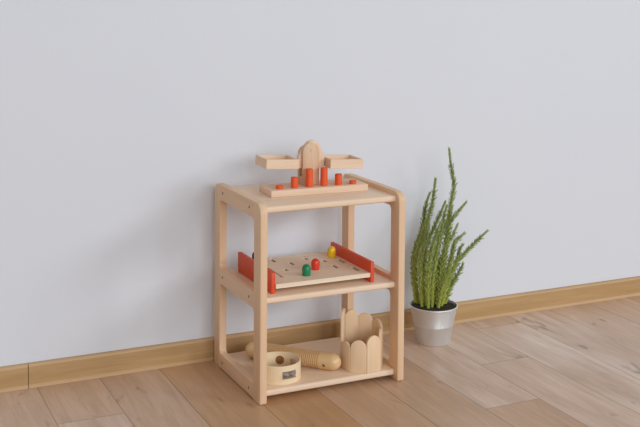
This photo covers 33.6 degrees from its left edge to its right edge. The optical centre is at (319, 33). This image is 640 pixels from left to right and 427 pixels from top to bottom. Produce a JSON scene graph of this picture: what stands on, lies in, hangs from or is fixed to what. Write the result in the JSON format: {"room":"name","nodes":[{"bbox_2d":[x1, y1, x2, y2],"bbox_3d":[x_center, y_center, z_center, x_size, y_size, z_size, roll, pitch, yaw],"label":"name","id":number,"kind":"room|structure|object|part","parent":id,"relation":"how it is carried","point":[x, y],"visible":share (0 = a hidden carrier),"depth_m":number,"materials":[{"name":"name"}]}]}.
{"room":"children's room","nodes":[
{"label":"children's room","id":0,"kind":"room"},
{"bbox_2d":[0,0,639,366],"bbox_3d":[0.098,-0.371,3.493,8.000,2.850,0.100,-1,3,-25],"label":"wall","id":1,"kind":"structure","parent":0,"point":[121,121],"depth_m":3.37,"materials":[{"name":"white paint"}]},
{"bbox_2d":[0,276,639,392],"bbox_3d":[0.114,0.970,3.496,8.000,0.070,0.019,-1,3,-25],"label":"baseboard","id":2,"kind":"structure","parent":1,"relation":"attached to","point":[159,356],"depth_m":3.32,"materials":[{"name":"brown wood"}]},
{"bbox_2d":[0,296,639,426],"bbox_3d":[1.141,1.129,1.337,8.000,0.050,5.009,-1,3,-25],"label":"floor","id":3,"kind":"structure","parent":0,"point":[577,365],"depth_m":3.04,"materials":[{"name":"brown wood"}]},
{"bbox_2d":[214,173,404,404],"bbox_3d":[-0.038,0.737,3.176,0.458,0.560,0.373,-1,3,-25],"label":"shelf unit","id":4,"kind":"object","parent":3,"relation":"on","point":[249,373],"visible":0.78,"depth_m":3.10,"materials":[{"name":"brown wood"}]},
{"bbox_3d":[-0.304,0.733,3.230,0.022,0.560,0.048,-1,3,-25],"label":"upright post","id":5,"kind":"part","parent":4,"relation":"part of","materials":[{"name":"brown wood"}]},
{"bbox_3d":[-0.236,0.988,3.094,0.022,0.056,0.277,-1,3,-25],"label":"rail","id":6,"kind":"part","parent":4,"relation":"part of","materials":[{"name":"brown wood"}]},
{"bbox_3d":[-0.234,0.738,3.083,0.022,0.073,0.277,-1,3,-25],"label":"rail","id":7,"kind":"part","parent":4,"relation":"part of","materials":[{"name":"brown wood"}]},
{"bbox_3d":[-0.233,0.490,3.072,0.022,0.060,0.277,-1,3,-25],"label":"rail","id":8,"kind":"part","parent":4,"relation":"part of","materials":[{"name":"brown wood"}]},
{"bbox_3d":[-0.165,0.747,2.937,0.022,0.560,0.048,-1,3,-25],"label":"upright post","id":9,"kind":"part","parent":4,"relation":"part of","materials":[{"name":"brown wood"}]},
{"bbox_2d":[267,351,300,384],"bbox_3d":[-0.125,0.964,3.056,0.140,0.053,0.132,1,2,8],"label":"tambourine","id":10,"kind":"object","parent":4,"relation":"on","point":[275,369],"visible":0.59,"depth_m":3.01,"materials":[{"name":"brown wood"}]},
{"bbox_2d":[245,342,340,370],"bbox_3d":[-0.082,0.961,3.161,0.308,0.051,0.051,1,3,22],"label":"guiro","id":11,"kind":"object","parent":4,"relation":"on","point":[311,358],"visible":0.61,"depth_m":3.12,"materials":[{"name":"brown wood"}]},
{"bbox_2d":[238,242,373,293],"bbox_3d":[-0.047,0.695,3.167,0.324,0.061,0.283,-1,3,-25],"label":"game","id":12,"kind":"object","parent":4,"relation":"on","point":[283,271],"depth_m":3.13,"materials":[{"name":"brown wood"}]},
{"bbox_3d":[-0.188,0.697,3.098,0.012,0.060,0.265,-1,3,-25],"label":"panel","id":13,"kind":"part","parent":12,"relation":"part of","materials":[{"name":"red wood"}]},
{"bbox_3d":[-0.039,0.685,3.074,0.026,0.033,0.026,-1,3,-25],"label":"game knob","id":14,"kind":"part","parent":12,"relation":"part of","materials":[{"name":"green wood"}]},
{"bbox_3d":[-0.013,0.682,3.140,0.026,0.033,0.026,-1,3,-25],"label":"game knob","id":15,"kind":"part","parent":12,"relation":"part of","materials":[{"name":"red wood"}]},
{"bbox_3d":[0.036,0.676,3.289,0.026,0.033,0.026,-1,3,-25],"label":"game knob","id":16,"kind":"part","parent":12,"relation":"part of","materials":[{"name":"yellow wood"}]},
{"bbox_3d":[0.096,0.694,3.228,0.012,0.060,0.271,-1,3,-25],"label":"panel","id":17,"kind":"part","parent":12,"relation":"part of","materials":[{"name":"red wood"}]},
{"bbox_2d":[255,140,367,197],"bbox_3d":[-0.024,0.395,3.171,0.318,0.151,0.119,-1,3,-23],"label":"balance scale","id":18,"kind":"object","parent":4,"relation":"on","point":[310,154],"visible":0.98,"depth_m":3.15,"materials":[{"name":"brown wood"}]},
{"bbox_2d":[291,176,297,187],"bbox_3d":[-0.075,0.437,3.113,0.022,0.032,0.022,-1,3,-25],"label":"weight","id":19,"kind":"object","parent":18,"relation":"on","point":[294,180],"visible":1,"depth_m":3.10,"materials":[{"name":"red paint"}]},
{"bbox_3d":[-0.041,0.392,3.191,0.053,0.116,0.012,-1,3,-23],"label":"upright plate","id":20,"kind":"part","parent":18,"relation":"part of","materials":[{"name":"brown wood"}]},
{"bbox_2d":[306,168,312,186],"bbox_3d":[-0.032,0.425,3.131,0.022,0.054,0.022,-1,3,-25],"label":"weight","id":21,"kind":"object","parent":18,"relation":"on","point":[309,171],"visible":1,"depth_m":3.12,"materials":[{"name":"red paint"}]},
{"bbox_3d":[-0.029,0.388,3.161,0.053,0.126,0.012,-1,3,-23],"label":"upright plate","id":22,"kind":"part","parent":18,"relation":"part of","materials":[{"name":"brown wood"}]},
{"bbox_2d":[320,167,327,185],"bbox_3d":[0.012,0.425,3.149,0.022,0.054,0.022,-1,3,-25],"label":"weight","id":23,"kind":"object","parent":18,"relation":"on","point":[323,170],"visible":1,"depth_m":3.14,"materials":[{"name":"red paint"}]},
{"bbox_2d":[335,173,341,184],"bbox_3d":[0.055,0.435,3.168,0.022,0.032,0.022,-1,3,-25],"label":"weight","id":24,"kind":"object","parent":18,"relation":"on","point":[338,177],"visible":1,"depth_m":3.16,"materials":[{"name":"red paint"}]},
{"bbox_3d":[0.089,0.728,3.416,0.022,0.560,0.048,-1,3,-25],"label":"upright post","id":25,"kind":"part","parent":4,"relation":"part of","materials":[{"name":"brown wood"}]},
{"bbox_2d":[340,308,382,373],"bbox_3d":[0.124,0.903,3.146,0.121,0.170,0.121,-1,3,-33],"label":"container","id":26,"kind":"object","parent":4,"relation":"on","point":[361,338],"visible":1,"depth_m":3.12,"materials":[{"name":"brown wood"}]},
{"bbox_3d":[0.159,0.733,3.269,0.022,0.073,0.277,-1,3,-25],"label":"rail","id":27,"kind":"part","parent":4,"relation":"part of","materials":[{"name":"brown wood"}]},
{"bbox_3d":[0.161,0.485,3.259,0.022,0.060,0.277,-1,3,-25],"label":"rail","id":28,"kind":"part","parent":4,"relation":"part of","materials":[{"name":"brown wood"}]},
{"bbox_3d":[0.157,0.982,3.280,0.022,0.056,0.277,-1,3,-25],"label":"rail","id":29,"kind":"part","parent":4,"relation":"part of","materials":[{"name":"brown wood"}]},
{"bbox_3d":[0.229,0.741,3.123,0.022,0.560,0.048,-1,3,-25],"label":"upright post","id":30,"kind":"part","parent":4,"relation":"part of","materials":[{"name":"brown wood"}]},
{"bbox_2d":[409,147,488,346],"bbox_3d":[0.408,0.686,3.495,0.260,0.641,0.173,-2,3,-39],"label":"potted plant","id":31,"kind":"object","parent":3,"relation":"on","point":[433,313],"visible":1,"depth_m":3.45,"materials":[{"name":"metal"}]},
{"bbox_3d":[0.332,0.707,3.500,0.089,0.374,0.032,-1,3,-25],"label":"stem","id":32,"kind":"part","parent":31,"relation":"part of","materials":[{"name":"green plant"}]},
{"bbox_3d":[0.330,0.752,3.438,0.044,0.289,0.046,-1,3,-25],"label":"stem","id":33,"kind":"part","parent":31,"relation":"part of","materials":[{"name":"green plant"}]},
{"bbox_3d":[0.341,0.680,3.479,0.081,0.431,0.045,-1,3,-25],"label":"stem","id":34,"kind":"part","parent":31,"relation":"part of","materials":[{"name":"green plant"}]},
{"bbox_3d":[0.374,0.771,3.525,0.030,0.243,0.065,2,3,34],"label":"stem","id":35,"kind":"part","parent":31,"relation":"part of","materials":[{"name":"green plant"}]},
{"bbox_3d":[0.361,0.747,3.419,0.050,0.302,0.053,-1,3,-25],"label":"stem","id":36,"kind":"part","parent":31,"relation":"part of","materials":[{"name":"green plant"}]},
{"bbox_3d":[0.375,0.722,3.485,0.106,0.345,0.039,-1,3,-25],"label":"stem","id":37,"kind":"part","parent":31,"relation":"part of","materials":[{"name":"green plant"}]},
{"bbox_3d":[0.371,0.946,3.468,0.158,0.124,0.158,-1,3,-25],"label":"pot","id":38,"kind":"part","parent":31,"relation":"part of","materials":[{"name":"metal"}]},
{"bbox_3d":[0.382,0.722,3.437,0.055,0.349,0.047,-1,3,-25],"label":"stem","id":39,"kind":"part","parent":31,"relation":"part of","materials":[{"name":"green plant"}]},
{"bbox_3d":[0.402,0.745,3.540,0.030,0.294,0.094,2,3,39],"label":"stem","id":40,"kind":"part","parent":31,"relation":"part of","materials":[{"name":"green plant"}]},
{"bbox_3d":[0.410,0.777,3.442,0.063,0.240,0.029,1,2,7],"label":"stem","id":41,"kind":"part","parent":31,"relation":"part of","materials":[{"name":"green plant"}]},
{"bbox_3d":[0.419,0.762,3.513,0.116,0.264,0.028,-2,3,-41],"label":"stem","id":42,"kind":"part","parent":31,"relation":"part of","materials":[{"name":"green plant"}]},
{"bbox_3d":[0.422,0.631,3.478,0.069,0.528,0.034,-1,3,-25],"label":"stem","id":43,"kind":"part","parent":31,"relation":"part of","materials":[{"name":"green plant"}]},
{"bbox_3d":[0.432,0.721,3.470,0.121,0.349,0.032,-1,3,-25],"label":"stem","id":44,"kind":"part","parent":31,"relation":"part of","materials":[{"name":"green plant"}]},
{"bbox_3d":[0.443,0.822,3.494,0.072,0.149,0.031,0,2,-5],"label":"stem","id":45,"kind":"part","parent":31,"relation":"part of","materials":[{"name":"green plant"}]},
{"bbox_3d":[0.447,0.778,3.513,0.114,0.233,0.046,-1,3,-25],"label":"stem","id":46,"kind":"part","parent":31,"relation":"part of","materials":[{"name":"green plant"}]},
{"bbox_3d":[0.447,0.798,3.522,0.109,0.194,0.029,-2,3,-42],"label":"stem","id":47,"kind":"part","parent":31,"relation":"part of","materials":[{"name":"green plant"}]},
{"bbox_3d":[0.476,0.771,3.488,0.177,0.250,0.038,-1,3,-25],"label":"stem","id":48,"kind":"part","parent":31,"relation":"part of","materials":[{"name":"green plant"}]}
]}

